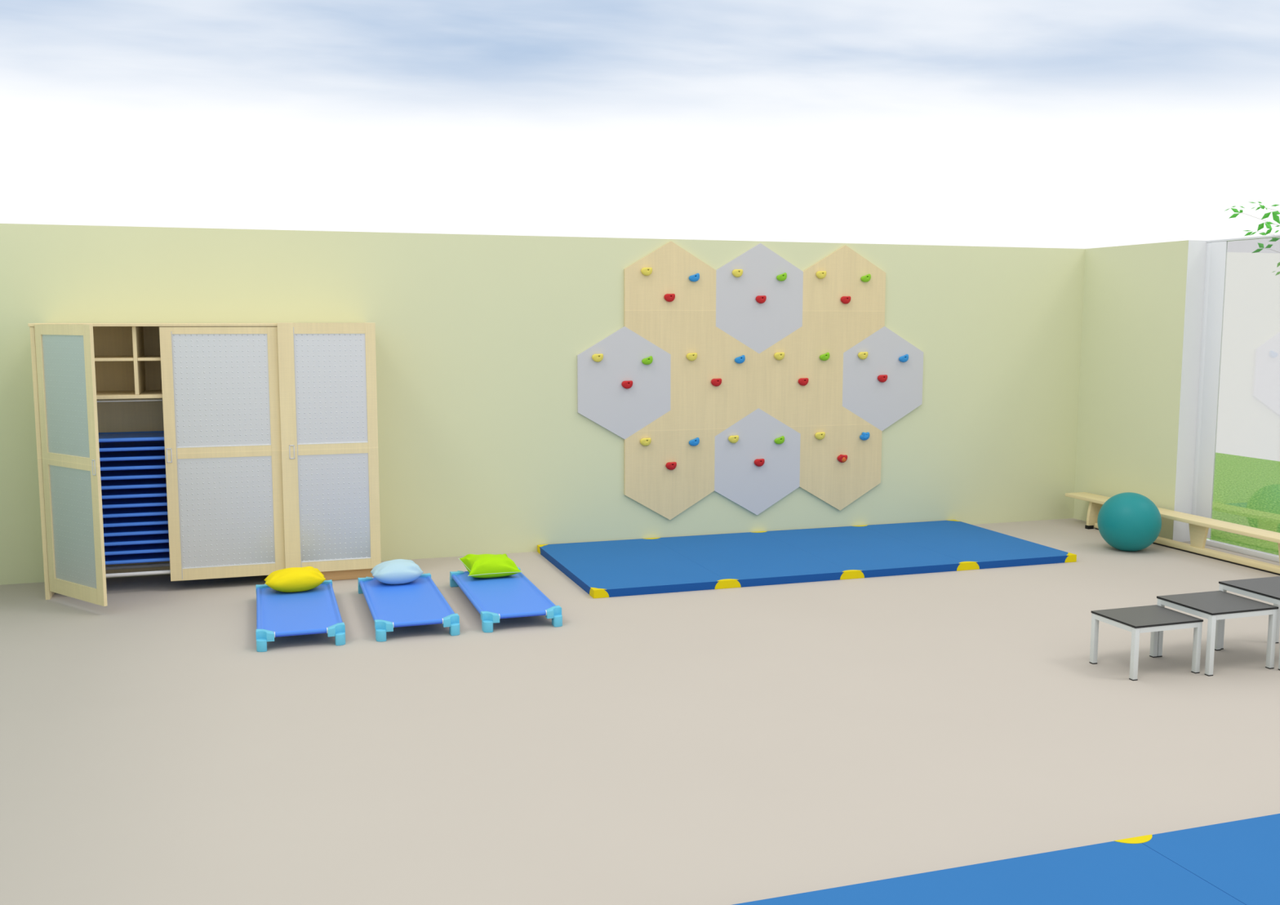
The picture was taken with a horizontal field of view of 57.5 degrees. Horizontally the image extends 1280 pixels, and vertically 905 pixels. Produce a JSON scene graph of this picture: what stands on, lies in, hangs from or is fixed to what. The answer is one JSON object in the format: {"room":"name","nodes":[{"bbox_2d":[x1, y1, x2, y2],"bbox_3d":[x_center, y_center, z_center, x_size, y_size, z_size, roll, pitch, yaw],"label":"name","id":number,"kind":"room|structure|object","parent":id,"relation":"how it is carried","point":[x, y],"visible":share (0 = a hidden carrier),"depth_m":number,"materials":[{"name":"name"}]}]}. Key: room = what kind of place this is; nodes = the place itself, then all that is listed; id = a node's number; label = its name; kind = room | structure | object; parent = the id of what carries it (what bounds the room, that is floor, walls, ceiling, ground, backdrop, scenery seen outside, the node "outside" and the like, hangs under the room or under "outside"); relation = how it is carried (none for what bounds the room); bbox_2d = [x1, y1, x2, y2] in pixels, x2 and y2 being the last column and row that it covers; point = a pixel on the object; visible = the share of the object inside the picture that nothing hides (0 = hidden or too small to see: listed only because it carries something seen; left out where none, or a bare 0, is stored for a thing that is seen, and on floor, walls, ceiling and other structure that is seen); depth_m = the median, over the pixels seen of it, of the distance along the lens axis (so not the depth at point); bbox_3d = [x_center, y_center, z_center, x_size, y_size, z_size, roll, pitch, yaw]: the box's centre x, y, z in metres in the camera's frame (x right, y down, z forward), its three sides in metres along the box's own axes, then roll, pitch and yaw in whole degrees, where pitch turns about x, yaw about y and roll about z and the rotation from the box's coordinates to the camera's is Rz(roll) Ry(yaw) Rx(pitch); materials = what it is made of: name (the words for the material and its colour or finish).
{"room":"children's room","nodes":[
{"label":"children's room","id":0,"kind":"room"},
{"bbox_2d":[0,223,1085,585],"bbox_3d":[-0.717,-0.472,9.579,10.590,2.555,0.200,-2,7,-18],"label":"wall","id":1,"kind":"structure","parent":0,"point":[485,446],"depth_m":9.38,"materials":[{"name":"paint"}]},
{"bbox_2d":[577,326,671,439],"bbox_3d":[-0.128,-0.573,9.644,0.803,0.933,0.020,-2,7,-18],"label":"panel","id":2,"kind":"object","parent":1,"relation":"attached to","point":[602,398],"visible":1,"depth_m":9.63,"materials":[{"name":"white laminate"}]},
{"bbox_2d":[591,353,603,362],"bbox_3d":[-0.344,-0.772,9.521,0.096,0.068,0.033,-2,7,-18],"label":"hold","id":3,"kind":"object","parent":2,"relation":"attached to","point":[596,357],"visible":1,"depth_m":9.51,"materials":[{"name":"yellow plastic"}]},
{"bbox_2d":[621,380,632,388],"bbox_3d":[-0.104,-0.559,9.624,0.096,0.068,0.033,-2,7,-18],"label":"hold","id":4,"kind":"object","parent":2,"relation":"attached to","point":[626,384],"visible":1,"depth_m":9.61,"materials":[{"name":"red plastic"}]},
{"bbox_2d":[641,355,653,364],"bbox_3d":[0.062,-0.763,9.656,0.094,0.072,0.033,-2,7,-18],"label":"hold","id":5,"kind":"object","parent":2,"relation":"attached to","point":[647,361],"visible":1,"depth_m":9.64,"materials":[{"name":"green plastic"}]},
{"bbox_2d":[624,410,715,519],"bbox_3d":[0.253,0.108,9.848,0.803,0.933,0.020,-2,7,-18],"label":"panel","id":6,"kind":"object","parent":1,"relation":"attached to","point":[648,482],"visible":1,"depth_m":9.83,"materials":[{"name":"brown wood"}]},
{"bbox_2d":[640,438,651,446],"bbox_3d":[0.048,-0.087,9.729,0.096,0.068,0.033,-2,7,-18],"label":"hold","id":7,"kind":"object","parent":6,"relation":"attached to","point":[644,442],"visible":1,"depth_m":9.72,"materials":[{"name":"yellow plastic"}]},
{"bbox_2d":[665,462,676,470],"bbox_3d":[0.264,0.115,9.823,0.096,0.068,0.033,-2,7,-18],"label":"hold","id":8,"kind":"object","parent":6,"relation":"attached to","point":[671,465],"visible":1,"depth_m":9.81,"materials":[{"name":"red plastic"}]},
{"bbox_2d":[688,437,699,446],"bbox_3d":[0.460,-0.091,9.864,0.094,0.072,0.033,-2,7,-18],"label":"hold","id":9,"kind":"object","parent":6,"relation":"attached to","point":[695,442],"visible":1,"depth_m":9.85,"materials":[{"name":"blue plastic"}]},
{"bbox_2d":[623,241,715,354],"bbox_3d":[0.254,-1.282,9.688,0.803,0.933,0.020,-2,7,-18],"label":"panel","id":10,"kind":"object","parent":1,"relation":"attached to","point":[670,326],"visible":1,"depth_m":9.68,"materials":[{"name":"brown wood"}]},
{"bbox_2d":[640,267,652,275],"bbox_3d":[0.056,-1.485,9.571,0.096,0.068,0.033,-2,7,-18],"label":"hold","id":11,"kind":"object","parent":10,"relation":"attached to","point":[645,271],"visible":1,"depth_m":9.56,"materials":[{"name":"yellow plastic"}]},
{"bbox_2d":[663,293,675,302],"bbox_3d":[0.246,-1.281,9.657,0.096,0.068,0.033,-2,7,-18],"label":"hold","id":12,"kind":"object","parent":10,"relation":"attached to","point":[668,297],"visible":1,"depth_m":9.65,"materials":[{"name":"red plastic"}]},
{"bbox_2d":[688,273,699,281],"bbox_3d":[0.453,-1.457,9.704,0.094,0.072,0.033,-2,7,-18],"label":"hold","id":13,"kind":"object","parent":10,"relation":"attached to","point":[695,277],"visible":1,"depth_m":9.69,"materials":[{"name":"blue plastic"}]},
{"bbox_2d":[670,326,759,436],"bbox_3d":[0.635,-0.601,9.892,0.803,0.933,0.020,-2,7,-18],"label":"panel","id":14,"kind":"object","parent":1,"relation":"attached to","point":[711,408],"visible":1,"depth_m":9.88,"materials":[{"name":"brown wood"}]},
{"bbox_2d":[686,352,697,360],"bbox_3d":[0.436,-0.801,9.774,0.096,0.068,0.033,-2,7,-18],"label":"hold","id":15,"kind":"object","parent":14,"relation":"attached to","point":[691,357],"visible":1,"depth_m":9.76,"materials":[{"name":"yellow plastic"}]},
{"bbox_2d":[711,378,721,386],"bbox_3d":[0.648,-0.592,9.868,0.096,0.068,0.033,-2,7,-18],"label":"hold","id":16,"kind":"object","parent":14,"relation":"attached to","point":[715,382],"visible":1,"depth_m":9.86,"materials":[{"name":"red plastic"}]},
{"bbox_2d":[734,355,745,363],"bbox_3d":[0.850,-0.792,9.912,0.094,0.072,0.033,-2,7,-18],"label":"hold","id":17,"kind":"object","parent":14,"relation":"attached to","point":[740,359],"visible":1,"depth_m":9.90,"materials":[{"name":"blue plastic"}]},
{"bbox_2d":[714,408,800,515],"bbox_3d":[1.016,0.081,10.096,0.803,0.933,0.020,-2,7,-18],"label":"panel","id":18,"kind":"object","parent":1,"relation":"attached to","point":[737,478],"visible":1,"depth_m":10.08,"materials":[{"name":"white laminate"}]},
{"bbox_2d":[728,435,738,443],"bbox_3d":[0.802,-0.112,9.974,0.096,0.068,0.033,-2,7,-18],"label":"hold","id":19,"kind":"object","parent":18,"relation":"attached to","point":[733,439],"visible":1,"depth_m":9.96,"materials":[{"name":"yellow plastic"}]},
{"bbox_2d":[754,458,764,466],"bbox_3d":[1.032,0.089,10.073,0.096,0.068,0.033,-2,7,-18],"label":"hold","id":20,"kind":"object","parent":18,"relation":"attached to","point":[759,462],"visible":1,"depth_m":10.06,"materials":[{"name":"red plastic"}]},
{"bbox_2d":[774,435,784,444],"bbox_3d":[1.210,-0.107,10.109,0.094,0.072,0.033,-2,7,-18],"label":"hold","id":21,"kind":"object","parent":18,"relation":"attached to","point":[780,440],"visible":1,"depth_m":10.10,"materials":[{"name":"green plastic"}]},
{"bbox_2d":[715,243,803,353],"bbox_3d":[1.017,-1.310,9.936,0.803,0.933,0.020,-2,7,-18],"label":"panel","id":22,"kind":"object","parent":1,"relation":"attached to","point":[758,326],"visible":1,"depth_m":9.92,"materials":[{"name":"white laminate"}]},
{"bbox_2d":[732,269,742,277],"bbox_3d":[0.823,-1.510,9.820,0.096,0.068,0.033,-2,7,-18],"label":"hold","id":23,"kind":"object","parent":22,"relation":"attached to","point":[736,273],"visible":1,"depth_m":9.81,"materials":[{"name":"yellow plastic"}]},
{"bbox_2d":[755,295,766,303],"bbox_3d":[1.030,-1.301,9.912,0.096,0.068,0.033,-2,7,-18],"label":"hold","id":24,"kind":"object","parent":22,"relation":"attached to","point":[759,299],"visible":1,"depth_m":9.90,"materials":[{"name":"red plastic"}]},
{"bbox_2d":[776,272,786,280],"bbox_3d":[1.210,-1.499,9.949,0.094,0.072,0.033,-2,7,-18],"label":"hold","id":25,"kind":"object","parent":22,"relation":"attached to","point":[783,277],"visible":1,"depth_m":9.94,"materials":[{"name":"green plastic"}]},
{"bbox_2d":[758,326,843,433],"bbox_3d":[1.398,-0.628,10.140,0.803,0.933,0.020,-2,7,-18],"label":"panel","id":26,"kind":"object","parent":1,"relation":"attached to","point":[799,407],"visible":1,"depth_m":10.13,"materials":[{"name":"brown wood"}]},
{"bbox_2d":[773,352,784,359],"bbox_3d":[1.199,-0.827,10.023,0.096,0.068,0.033,-2,7,-18],"label":"hold","id":27,"kind":"object","parent":26,"relation":"attached to","point":[778,356],"visible":1,"depth_m":10.01,"materials":[{"name":"yellow plastic"}]},
{"bbox_2d":[798,377,808,386],"bbox_3d":[1.418,-0.612,10.120,0.096,0.068,0.033,-2,7,-18],"label":"hold","id":28,"kind":"object","parent":26,"relation":"attached to","point":[802,381],"visible":1,"depth_m":10.11,"materials":[{"name":"red plastic"}]},
{"bbox_2d":[819,352,829,360],"bbox_3d":[1.609,-0.836,10.157,0.094,0.072,0.033,-2,7,-18],"label":"hold","id":29,"kind":"object","parent":26,"relation":"attached to","point":[825,357],"visible":1,"depth_m":10.15,"materials":[{"name":"green plastic"}]},
{"bbox_2d":[799,406,881,511],"bbox_3d":[1.779,0.053,10.344,0.803,0.933,0.020,-2,7,-18],"label":"panel","id":30,"kind":"object","parent":1,"relation":"attached to","point":[838,484],"visible":1,"depth_m":10.33,"materials":[{"name":"brown wood"}]},
{"bbox_2d":[814,431,825,439],"bbox_3d":[1.581,-0.144,10.227,0.096,0.068,0.033,-2,7,-18],"label":"hold","id":31,"kind":"object","parent":30,"relation":"attached to","point":[820,436],"visible":1,"depth_m":10.22,"materials":[{"name":"yellow plastic"}]},
{"bbox_2d":[837,454,847,462],"bbox_3d":[1.793,0.053,10.316,0.096,0.074,0.040,-2,7,-18],"label":"hold","id":32,"kind":"object","parent":30,"relation":"attached to","point":[841,458],"visible":1,"depth_m":10.30,"materials":[{"name":"red plastic"}]},
{"bbox_2d":[859,431,869,439],"bbox_3d":[1.999,-0.145,10.361,0.094,0.074,0.040,-2,7,-18],"label":"hold","id":33,"kind":"object","parent":30,"relation":"attached to","point":[865,436],"visible":1,"depth_m":10.35,"materials":[{"name":"blue plastic"}]},
{"bbox_2d":[802,244,885,352],"bbox_3d":[1.780,-1.338,10.184,0.803,0.933,0.020,-2,7,-18],"label":"panel","id":34,"kind":"object","parent":1,"relation":"attached to","point":[842,326],"visible":1,"depth_m":10.17,"materials":[{"name":"brown wood"}]},
{"bbox_2d":[816,271,826,279],"bbox_3d":[1.565,-1.533,10.062,0.096,0.068,0.033,-2,7,-18],"label":"hold","id":35,"kind":"object","parent":34,"relation":"attached to","point":[820,274],"visible":1,"depth_m":10.05,"materials":[{"name":"yellow plastic"}]},
{"bbox_2d":[840,296,850,303],"bbox_3d":[1.794,-1.328,10.161,0.096,0.068,0.033,-2,7,-18],"label":"hold","id":36,"kind":"object","parent":34,"relation":"attached to","point":[845,300],"visible":1,"depth_m":10.15,"materials":[{"name":"red plastic"}]},
{"bbox_2d":[860,274,871,282],"bbox_3d":[1.976,-1.526,10.198,0.094,0.072,0.033,-2,7,-18],"label":"hold","id":37,"kind":"object","parent":34,"relation":"attached to","point":[865,278],"visible":1,"depth_m":10.19,"materials":[{"name":"green plastic"}]},
{"bbox_2d":[842,326,923,431],"bbox_3d":[2.161,-0.656,10.388,0.803,0.933,0.020,-2,7,-18],"label":"panel","id":38,"kind":"object","parent":1,"relation":"attached to","point":[880,404],"visible":1,"depth_m":10.38,"materials":[{"name":"white laminate"}]},
{"bbox_2d":[857,351,867,359],"bbox_3d":[1.965,-0.853,10.272,0.096,0.068,0.033,-2,7,-18],"label":"hold","id":39,"kind":"object","parent":38,"relation":"attached to","point":[862,355],"visible":1,"depth_m":10.26,"materials":[{"name":"yellow plastic"}]},
{"bbox_2d":[877,374,887,382],"bbox_3d":[2.155,-0.656,10.357,0.096,0.068,0.033,-2,7,-18],"label":"hold","id":40,"kind":"object","parent":38,"relation":"attached to","point":[882,378],"visible":1,"depth_m":10.35,"materials":[{"name":"red plastic"}]},
{"bbox_2d":[898,354,908,362],"bbox_3d":[2.354,-0.841,10.402,0.094,0.072,0.033,-2,7,-18],"label":"hold","id":41,"kind":"object","parent":38,"relation":"attached to","point":[904,358],"visible":1,"depth_m":10.39,"materials":[{"name":"blue plastic"}]},
{"bbox_2d":[0,518,1279,904],"bbox_3d":[1.091,1.450,4.306,10.635,0.060,11.700,-2,7,-18],"label":"floor","id":42,"kind":"structure","parent":0,"point":[732,746],"depth_m":5.37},
{"bbox_2d":[105,563,170,577],"bbox_3d":[-3.441,0.872,8.401,1.322,0.146,0.524,-2,7,-18],"label":"trolley","id":43,"kind":"object","parent":42,"relation":"on","point":[134,566],"visible":0.18,"depth_m":8.17,"materials":[{"name":"white"}]},
{"bbox_2d":[104,551,169,564],"bbox_3d":[-3.445,0.760,8.402,1.356,0.111,0.498,-2,7,-18],"label":"cot","id":44,"kind":"object","parent":43,"relation":"on","point":[154,557],"visible":0.3,"depth_m":8.22,"materials":[{"name":"blue plastic"}]},
{"bbox_2d":[104,542,169,555],"bbox_3d":[-3.445,0.695,8.394,1.356,0.111,0.498,-2,7,-18],"label":"cot","id":45,"kind":"object","parent":44,"relation":"on","point":[164,547],"visible":0.24,"depth_m":8.20,"materials":[{"name":"blue plastic"}]},
{"bbox_2d":[103,533,168,546],"bbox_3d":[-3.445,0.630,8.387,1.356,0.111,0.498,-2,7,-18],"label":"cot","id":46,"kind":"object","parent":45,"relation":"on","point":[158,538],"visible":0.19,"depth_m":8.22,"materials":[{"name":"blue plastic"}]},
{"bbox_2d":[103,524,168,537],"bbox_3d":[-3.445,0.565,8.379,1.356,0.111,0.498,-2,7,-18],"label":"cot","id":47,"kind":"object","parent":46,"relation":"on","point":[153,529],"visible":0.16,"depth_m":8.20,"materials":[{"name":"blue plastic"}]},
{"bbox_2d":[102,515,168,527],"bbox_3d":[-3.445,0.499,8.372,1.356,0.111,0.498,-2,7,-18],"label":"cot","id":48,"kind":"object","parent":47,"relation":"on","point":[163,519],"visible":0.16,"depth_m":8.22,"materials":[{"name":"blue plastic"}]},
{"bbox_2d":[102,506,167,518],"bbox_3d":[-3.445,0.434,8.364,1.356,0.111,0.498,-2,7,-18],"label":"cot","id":49,"kind":"object","parent":48,"relation":"on","point":[156,510],"visible":0.25,"depth_m":8.21,"materials":[{"name":"blue plastic"}]},
{"bbox_2d":[102,496,167,508],"bbox_3d":[-3.445,0.369,8.357,1.356,0.111,0.498,-2,7,-18],"label":"cot","id":50,"kind":"object","parent":49,"relation":"on","point":[148,501],"visible":0.23,"depth_m":8.22,"materials":[{"name":"blue plastic"}]},
{"bbox_2d":[101,487,166,499],"bbox_3d":[-3.445,0.304,8.350,1.356,0.111,0.498,-2,7,-18],"label":"cot","id":51,"kind":"object","parent":50,"relation":"on","point":[158,491],"visible":0.24,"depth_m":8.21,"materials":[{"name":"blue plastic"}]},
{"bbox_2d":[101,478,166,489],"bbox_3d":[-3.444,0.239,8.342,1.356,0.111,0.498,-2,7,-18],"label":"cot","id":52,"kind":"object","parent":51,"relation":"on","point":[148,482],"visible":0.27,"depth_m":8.22,"materials":[{"name":"blue plastic"}]},
{"bbox_2d":[100,468,165,480],"bbox_3d":[-3.444,0.174,8.335,1.356,0.111,0.498,-2,7,-18],"label":"cot","id":53,"kind":"object","parent":52,"relation":"on","point":[160,473],"visible":0.26,"depth_m":8.21,"materials":[{"name":"blue plastic"}]},
{"bbox_2d":[99,459,165,471],"bbox_3d":[-3.444,0.108,8.327,1.356,0.111,0.498,-2,7,-18],"label":"cot","id":54,"kind":"object","parent":53,"relation":"on","point":[148,464],"visible":0.31,"depth_m":8.23,"materials":[{"name":"blue plastic"}]},
{"bbox_2d":[99,449,164,461],"bbox_3d":[-3.444,0.043,8.320,1.356,0.111,0.498,-2,7,-18],"label":"cot","id":55,"kind":"object","parent":54,"relation":"on","point":[160,454],"visible":0.23,"depth_m":8.21,"materials":[{"name":"blue plastic"}]},
{"bbox_2d":[98,440,164,452],"bbox_3d":[-3.444,-0.022,8.312,1.356,0.111,0.498,-2,7,-18],"label":"cot","id":56,"kind":"object","parent":55,"relation":"on","point":[145,445],"visible":0.38,"depth_m":8.23,"materials":[{"name":"blue plastic"}]},
{"bbox_2d":[98,431,164,442],"bbox_3d":[-3.444,-0.087,8.305,1.356,0.111,0.498,-2,7,-18],"label":"cot","id":57,"kind":"object","parent":56,"relation":"on","point":[152,435],"visible":0.3,"depth_m":8.21,"materials":[{"name":"blue plastic"}]},
{"bbox_2d":[27,322,381,606],"bbox_3d":[-2.976,0.033,8.155,2.242,1.870,1.185,-2,7,-18],"label":"storage cabinet","id":58,"kind":"object","parent":42,"relation":"on","point":[270,430],"visible":0.96,"depth_m":8.21,"materials":[{"name":"brown wood"}]},
{"bbox_2d":[94,355,133,361],"bbox_3d":[-3.821,-0.654,8.123,0.589,0.020,0.545,-2,7,-18],"label":"shelf","id":59,"kind":"object","parent":58,"relation":"attached to","point":[97,358],"depth_m":7.96,"materials":[{"name":"brown wood"}]},
{"bbox_2d":[96,390,162,399],"bbox_3d":[-3.373,-0.417,8.296,1.530,0.024,0.548,-2,7,-18],"label":"shelf","id":60,"kind":"object","parent":58,"relation":"attached to","point":[100,394],"depth_m":8.03,"materials":[{"name":"brown wood"}]},
{"bbox_2d":[137,355,160,360],"bbox_3d":[-3.081,-0.681,8.364,0.915,0.020,0.545,-2,7,-18],"label":"shelf","id":61,"kind":"object","parent":58,"relation":"attached to","point":[139,357],"depth_m":8.00,"materials":[{"name":"brown wood"}]},
{"bbox_2d":[255,579,345,652],"bbox_3d":[-2.167,1.008,7.384,0.498,0.111,1.356,-2,7,-18],"label":"cot","id":62,"kind":"object","parent":42,"relation":"on","point":[315,611],"visible":0.87,"depth_m":7.18,"materials":[{"name":"blue fabric"}]},
{"bbox_2d":[264,566,326,592],"bbox_3d":[-2.313,0.844,7.823,0.395,0.147,0.280,-2,7,-20],"label":"pillow","id":63,"kind":"object","parent":62,"relation":"on","point":[292,580],"visible":1,"depth_m":7.72,"materials":[{"name":"yellow fabric"}]},
{"bbox_2d":[357,573,459,641],"bbox_3d":[-1.529,0.984,7.598,0.498,0.111,1.356,-2,7,-18],"label":"cot","id":64,"kind":"object","parent":42,"relation":"on","point":[420,602],"visible":0.9,"depth_m":7.40,"materials":[{"name":"blue fabric"}]},
{"bbox_2d":[370,559,423,584],"bbox_3d":[-1.678,0.817,8.055,0.350,0.149,0.290,-2,7,-20],"label":"pillow","id":65,"kind":"object","parent":64,"relation":"on","point":[397,571],"visible":1,"depth_m":7.95,"materials":[{"name":"blue fabric"}]},
{"bbox_2d":[449,567,562,632],"bbox_3d":[-0.922,0.962,7.800,0.498,0.111,1.356,-2,7,-18],"label":"cot","id":66,"kind":"object","parent":42,"relation":"on","point":[514,596],"visible":0.79,"depth_m":7.59,"materials":[{"name":"blue plastic"}]},
{"bbox_2d":[457,553,521,577],"bbox_3d":[-1.064,0.797,8.281,0.388,0.140,0.352,-2,7,-19],"label":"pillow","id":67,"kind":"object","parent":66,"relation":"on","point":[482,566],"visible":1,"depth_m":8.17,"materials":[{"name":"green fabric"}]},
{"bbox_2d":[537,520,1076,598],"bbox_3d":[1.298,0.809,9.378,3.952,0.057,1.695,-2,7,-18],"label":"mat","id":68,"kind":"object","parent":42,"relation":"on","point":[650,566],"visible":1,"depth_m":9.13,"materials":[{"name":"blue plastic"}]},
{"bbox_2d":[733,813,1279,904],"bbox_3d":[2.028,1.498,3.377,3.972,0.057,1.698,-2,7,-18],"label":"mat","id":69,"kind":"object","parent":42,"relation":"on","point":[1234,863],"visible":1,"depth_m":3.89,"materials":[{"name":"blue plastic"}]},
{"bbox_2d":[1097,492,1161,551],"bbox_3d":[4.043,0.569,9.643,0.490,0.480,0.492,-2,7,-18],"label":"exercise ball","id":70,"kind":"object","parent":42,"relation":"on","point":[1128,522],"visible":1,"depth_m":9.47,"materials":[{"name":"teal rubber"}]},
{"bbox_2d":[1088,604,1203,680],"bbox_3d":[2.763,1.035,6.382,0.445,0.296,0.348,-2,7,-18],"label":"table","id":71,"kind":"object","parent":42,"relation":"on","point":[1154,619],"visible":1,"depth_m":6.30,"materials":[{"name":"grey laminate"}]},
{"bbox_2d":[1065,492,1279,575],"bbox_3d":[4.674,0.726,9.133,0.224,0.286,3.845,-2,7,-18],"label":"bench","id":72,"kind":"object","parent":42,"relation":"on","point":[1199,526],"visible":0.7,"depth_m":9.43,"materials":[{"name":"brown wood"}]},
{"bbox_2d":[1156,591,1278,676],"bbox_3d":[3.197,0.998,6.489,0.452,0.346,0.408,-2,7,-18],"label":"table","id":73,"kind":"object","parent":42,"relation":"on","point":[1215,606],"visible":0.97,"depth_m":6.37,"materials":[{"name":"grey laminate"}]},
{"bbox_2d":[1218,576,1279,670],"bbox_3d":[3.628,0.960,6.607,0.446,0.396,0.475,-2,7,-18],"label":"table","id":74,"kind":"object","parent":42,"relation":"on","point":[1268,588],"visible":0.79,"depth_m":6.65,"materials":[{"name":"grey laminate"}]},
{"bbox_2d":[1073,240,1188,539],"bbox_3d":[4.455,-0.571,10.487,0.190,2.555,1.280,-2,7,-18],"label":"wall","id":75,"kind":"structure","parent":0,"point":[1134,306],"depth_m":10.39,"materials":[{"name":"paint"}]},
{"bbox_2d":[1172,240,1206,542],"bbox_3d":[4.653,-0.501,9.880,0.185,2.555,0.004,-2,7,-18],"label":"trim","id":76,"kind":"structure","parent":75,"relation":"attached to","point":[1197,251],"depth_m":9.87,"materials":[{"name":"white paint"}]},
{"bbox_2d":[1191,235,1279,562],"bbox_3d":[5.591,-0.217,7.407,0.060,2.555,5.320,-2,7,-18],"label":"window","id":77,"kind":"structure","parent":75,"relation":"in","point":[1216,250],"depth_m":9.77,"materials":[{"name":"white paint"}]},
{"label":"outside","id":78,"kind":"structure","parent":0,"visible":0},
{"bbox_2d":[1206,453,1279,555],"bbox_3d":[6.824,0.495,13.127,5.710,0.060,26.000,-2,7,-18],"label":"lawn","id":79,"kind":"structure","parent":78,"point":[1246,490],"depth_m":12.86,"materials":[{"name":"green plant"}]},
{"bbox_2d":[1226,201,1279,275],"bbox_3d":[6.665,-1.362,10.658,1.444,4.195,2.338,-6,9,-42],"label":"leafy tree","id":80,"kind":"object","parent":79,"relation":"on","point":[1275,217],"visible":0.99,"depth_m":10.93,"materials":[{"name":"green plant"}]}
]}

